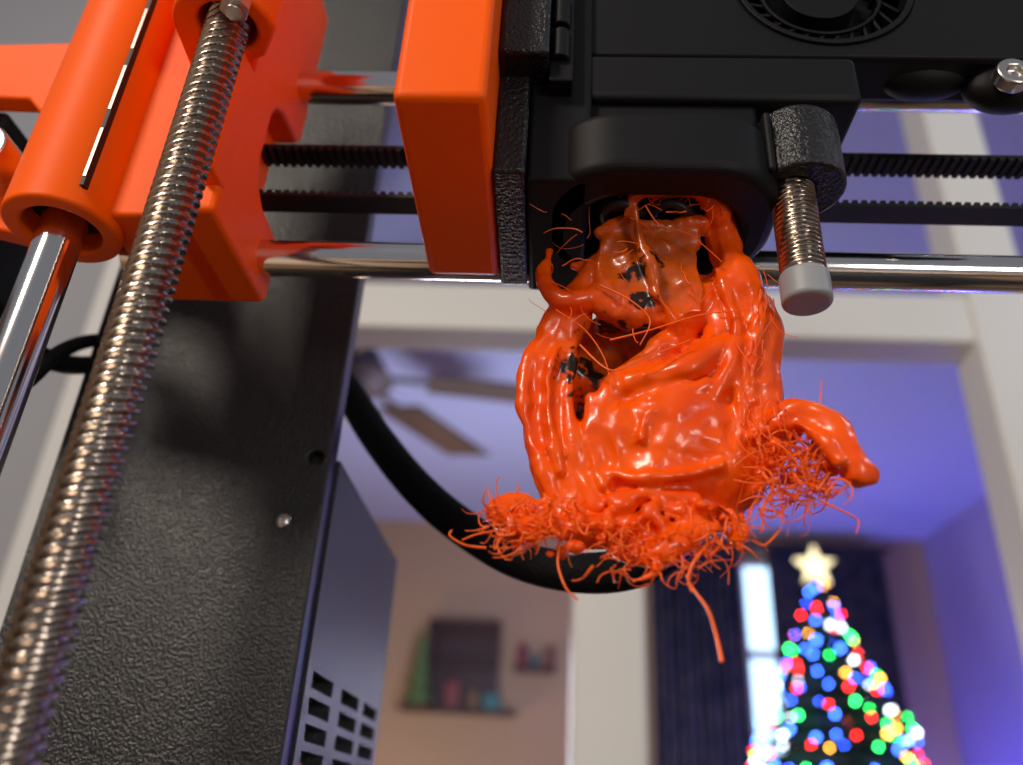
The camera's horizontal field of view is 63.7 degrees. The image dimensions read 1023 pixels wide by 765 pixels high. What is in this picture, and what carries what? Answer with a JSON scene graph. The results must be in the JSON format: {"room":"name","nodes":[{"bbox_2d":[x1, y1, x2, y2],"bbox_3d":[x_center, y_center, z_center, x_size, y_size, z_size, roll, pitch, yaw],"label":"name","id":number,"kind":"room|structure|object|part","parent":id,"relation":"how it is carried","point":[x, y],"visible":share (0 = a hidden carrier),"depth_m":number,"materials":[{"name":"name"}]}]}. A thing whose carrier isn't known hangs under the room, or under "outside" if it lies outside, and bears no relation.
{"room":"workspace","nodes":[
{"label":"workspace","id":0,"kind":"room"},
{"bbox_2d":[0,0,107,578],"bbox_3d":[-0.273,0.262,0.697,4.600,2.550,0.060,2,-27,3],"label":"wall","id":1,"kind":"structure","parent":0,"point":[22,22],"depth_m":0.84,"materials":[{"name":"grey paint"}]},
{"bbox_2d":[0,112,1022,764],"bbox_3d":[0.502,0.065,0.754,1.860,1.420,0.063,2,-27,3],"label":"door frame","id":2,"kind":"structure","parent":1,"relation":"in","point":[980,333],"depth_m":0.80,"materials":[{"name":"white paint"}]},
{"bbox_2d":[374,520,963,764],"bbox_3d":[-0.193,1.899,3.834,4.540,2.550,0.060,2,-27,3],"label":"wall","id":3,"kind":"structure","parent":0,"point":[436,579],"depth_m":4.07,"materials":[{"name":"beige paint"}]},
{"bbox_2d":[396,620,554,716],"bbox_3d":[-0.157,1.361,3.947,0.731,0.418,0.232,2,-27,3],"label":"display shelf","id":4,"kind":"object","parent":3,"relation":"attached to","point":[459,672],"visible":1,"depth_m":3.99,"materials":[{"name":"brown wood"}]},
{"bbox_2d":[469,690,477,708],"bbox_3d":[-0.176,1.477,3.834,0.040,0.088,0.040,2,-27,3],"label":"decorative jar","id":5,"kind":"object","parent":4,"relation":"on","point":[473,699],"depth_m":3.82,"materials":[{"name":"brown"}]},
{"bbox_2d":[516,643,527,665],"bbox_3d":[0.052,1.331,4.021,0.052,0.117,0.052,2,-27,3],"label":"decorative jar","id":6,"kind":"object","parent":4,"relation":"on","point":[522,651],"depth_m":4.00,"materials":[{"name":"red"}]},
{"bbox_2d":[739,561,784,764],"bbox_3d":[1.232,1.624,3.903,0.195,1.560,0.045,2,-27,3],"label":"window","id":7,"kind":"structure","parent":3,"relation":"in","point":[757,594],"depth_m":4.05,"materials":[{"name":"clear glass"}]},
{"bbox_3d":[1.231,1.622,3.899,0.195,1.560,0.037,2,-27,3],"label":"sash","id":8,"kind":"part","parent":7,"relation":"part of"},
{"bbox_2d":[650,540,915,764],"bbox_3d":[1.240,1.899,3.613,1.214,2.450,0.075,2,-27,3],"label":"curtains","id":9,"kind":"object","parent":3,"relation":"hanging from","point":[702,709],"visible":0.61,"depth_m":3.95,"materials":[{"name":"fabric"}]},
{"bbox_3d":[0.862,1.900,3.626,0.441,2.421,0.075,2,-27,3],"label":"panel","id":10,"kind":"part","parent":9,"relation":"part of","materials":[{"name":"fabric"}]},
{"bbox_3d":[1.301,0.826,4.173,1.214,0.028,0.028,2,-27,3],"label":"rod","id":11,"kind":"part","parent":9,"relation":"part of","materials":[{"name":"black"}]},
{"bbox_3d":[1.510,1.919,3.593,0.571,2.421,0.075,2,-27,3],"label":"panel","id":12,"kind":"part","parent":9,"relation":"part of","materials":[{"name":"fabric"}]},
{"bbox_2d":[337,106,1022,540],"bbox_3d":[-0.153,-0.075,2.866,4.600,0.060,3.600,2,-27,3],"label":"ceiling","id":13,"kind":"structure","parent":0,"point":[911,421],"depth_m":3.08,"materials":[{"name":"blue paint"}]},
{"bbox_2d":[342,279,515,455],"bbox_3d":[-0.427,-0.079,2.366,1.223,0.421,1.238,2,-27,3],"label":"ceiling fan","id":14,"kind":"object","parent":13,"relation":"hanging from","point":[368,367],"depth_m":2.40,"materials":[{"name":"brown wood"}]},
{"bbox_2d":[922,495,1022,764],"bbox_3d":[2.049,1.163,2.176,0.060,2.550,3.540,2,-27,3],"label":"wall","id":15,"kind":"structure","parent":0,"point":[982,650],"depth_m":3.70,"materials":[{"name":"blue paint"}]},
{"bbox_3d":[-0.322,1.659,0.556,4.600,0.060,6.100,2,-27,3],"label":"floor","id":16,"kind":"structure","parent":0,"visible":0},
{"bbox_2d":[751,546,925,764],"bbox_3d":[1.232,1.705,3.000,1.092,2.267,1.096,-15,-33,31],"label":"tree","id":17,"kind":"object","parent":16,"relation":"on","point":[829,722],"visible":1,"depth_m":3.14,"materials":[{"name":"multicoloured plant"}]},
{"bbox_3d":[0.070,0.659,-0.205,1.200,1.050,0.950,2,-27,3],"label":"desk","id":18,"kind":"object","parent":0,"visible":0},
{"bbox_2d":[0,0,1022,764],"bbox_3d":[0.086,-0.021,0.114,0.460,0.450,0.428,2,-27,3],"label":"printer","id":19,"kind":"object","parent":18,"relation":"on","point":[202,579],"visible":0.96,"depth_m":0.17,"materials":[{"name":"black metal"}]},
{"bbox_3d":[-0.130,-0.038,0.204,0.018,0.042,0.038,2,-27,3],"label":"axis motor","id":20,"kind":"part","parent":19,"relation":"part of","materials":[{"name":"black"}]},
{"bbox_3d":[-0.112,-0.055,0.187,0.054,0.059,0.005,2,-27,3],"label":"motor arm","id":21,"kind":"part","parent":19,"relation":"part of","materials":[{"name":"orange plastic"}]},
{"bbox_3d":[-0.089,0.011,0.139,0.008,0.320,0.008,2,-27,3],"label":"smooth rod","id":22,"kind":"part","parent":19,"relation":"part of","materials":[{"name":"silver metal"}]},
{"bbox_3d":[-0.078,0.018,0.206,0.068,0.450,0.006,2,-27,3],"label":"frame plate","id":23,"kind":"part","parent":19,"relation":"part of","materials":[{"name":"black metal"}]},
{"bbox_3d":[0.090,-0.023,0.174,0.350,0.008,0.008,2,-27,3],"label":"smooth rod","id":24,"kind":"part","parent":19,"relation":"part of","materials":[{"name":"silver metal"}]},
{"bbox_3d":[0.092,-0.069,0.198,0.350,0.008,0.008,2,-27,3],"label":"smooth rod","id":25,"kind":"part","parent":19,"relation":"part of","materials":[{"name":"silver metal"}]},
{"bbox_2d":[448,195,879,662],"bbox_3d":[0.025,0.006,0.147,0.068,0.088,0.037,2,-27,3],"label":"melted filament blob","id":26,"kind":"object","parent":19,"relation":"attached to","point":[653,424],"visible":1,"depth_m":0.14,"materials":[{"name":"orange plastic"}]},
{"bbox_3d":[0.047,-0.041,0.157,0.002,0.014,0.016,2,-27,3],"label":"probe arm","id":27,"kind":"part","parent":19,"relation":"part of","materials":[{"name":"black plastic"}]}
]}

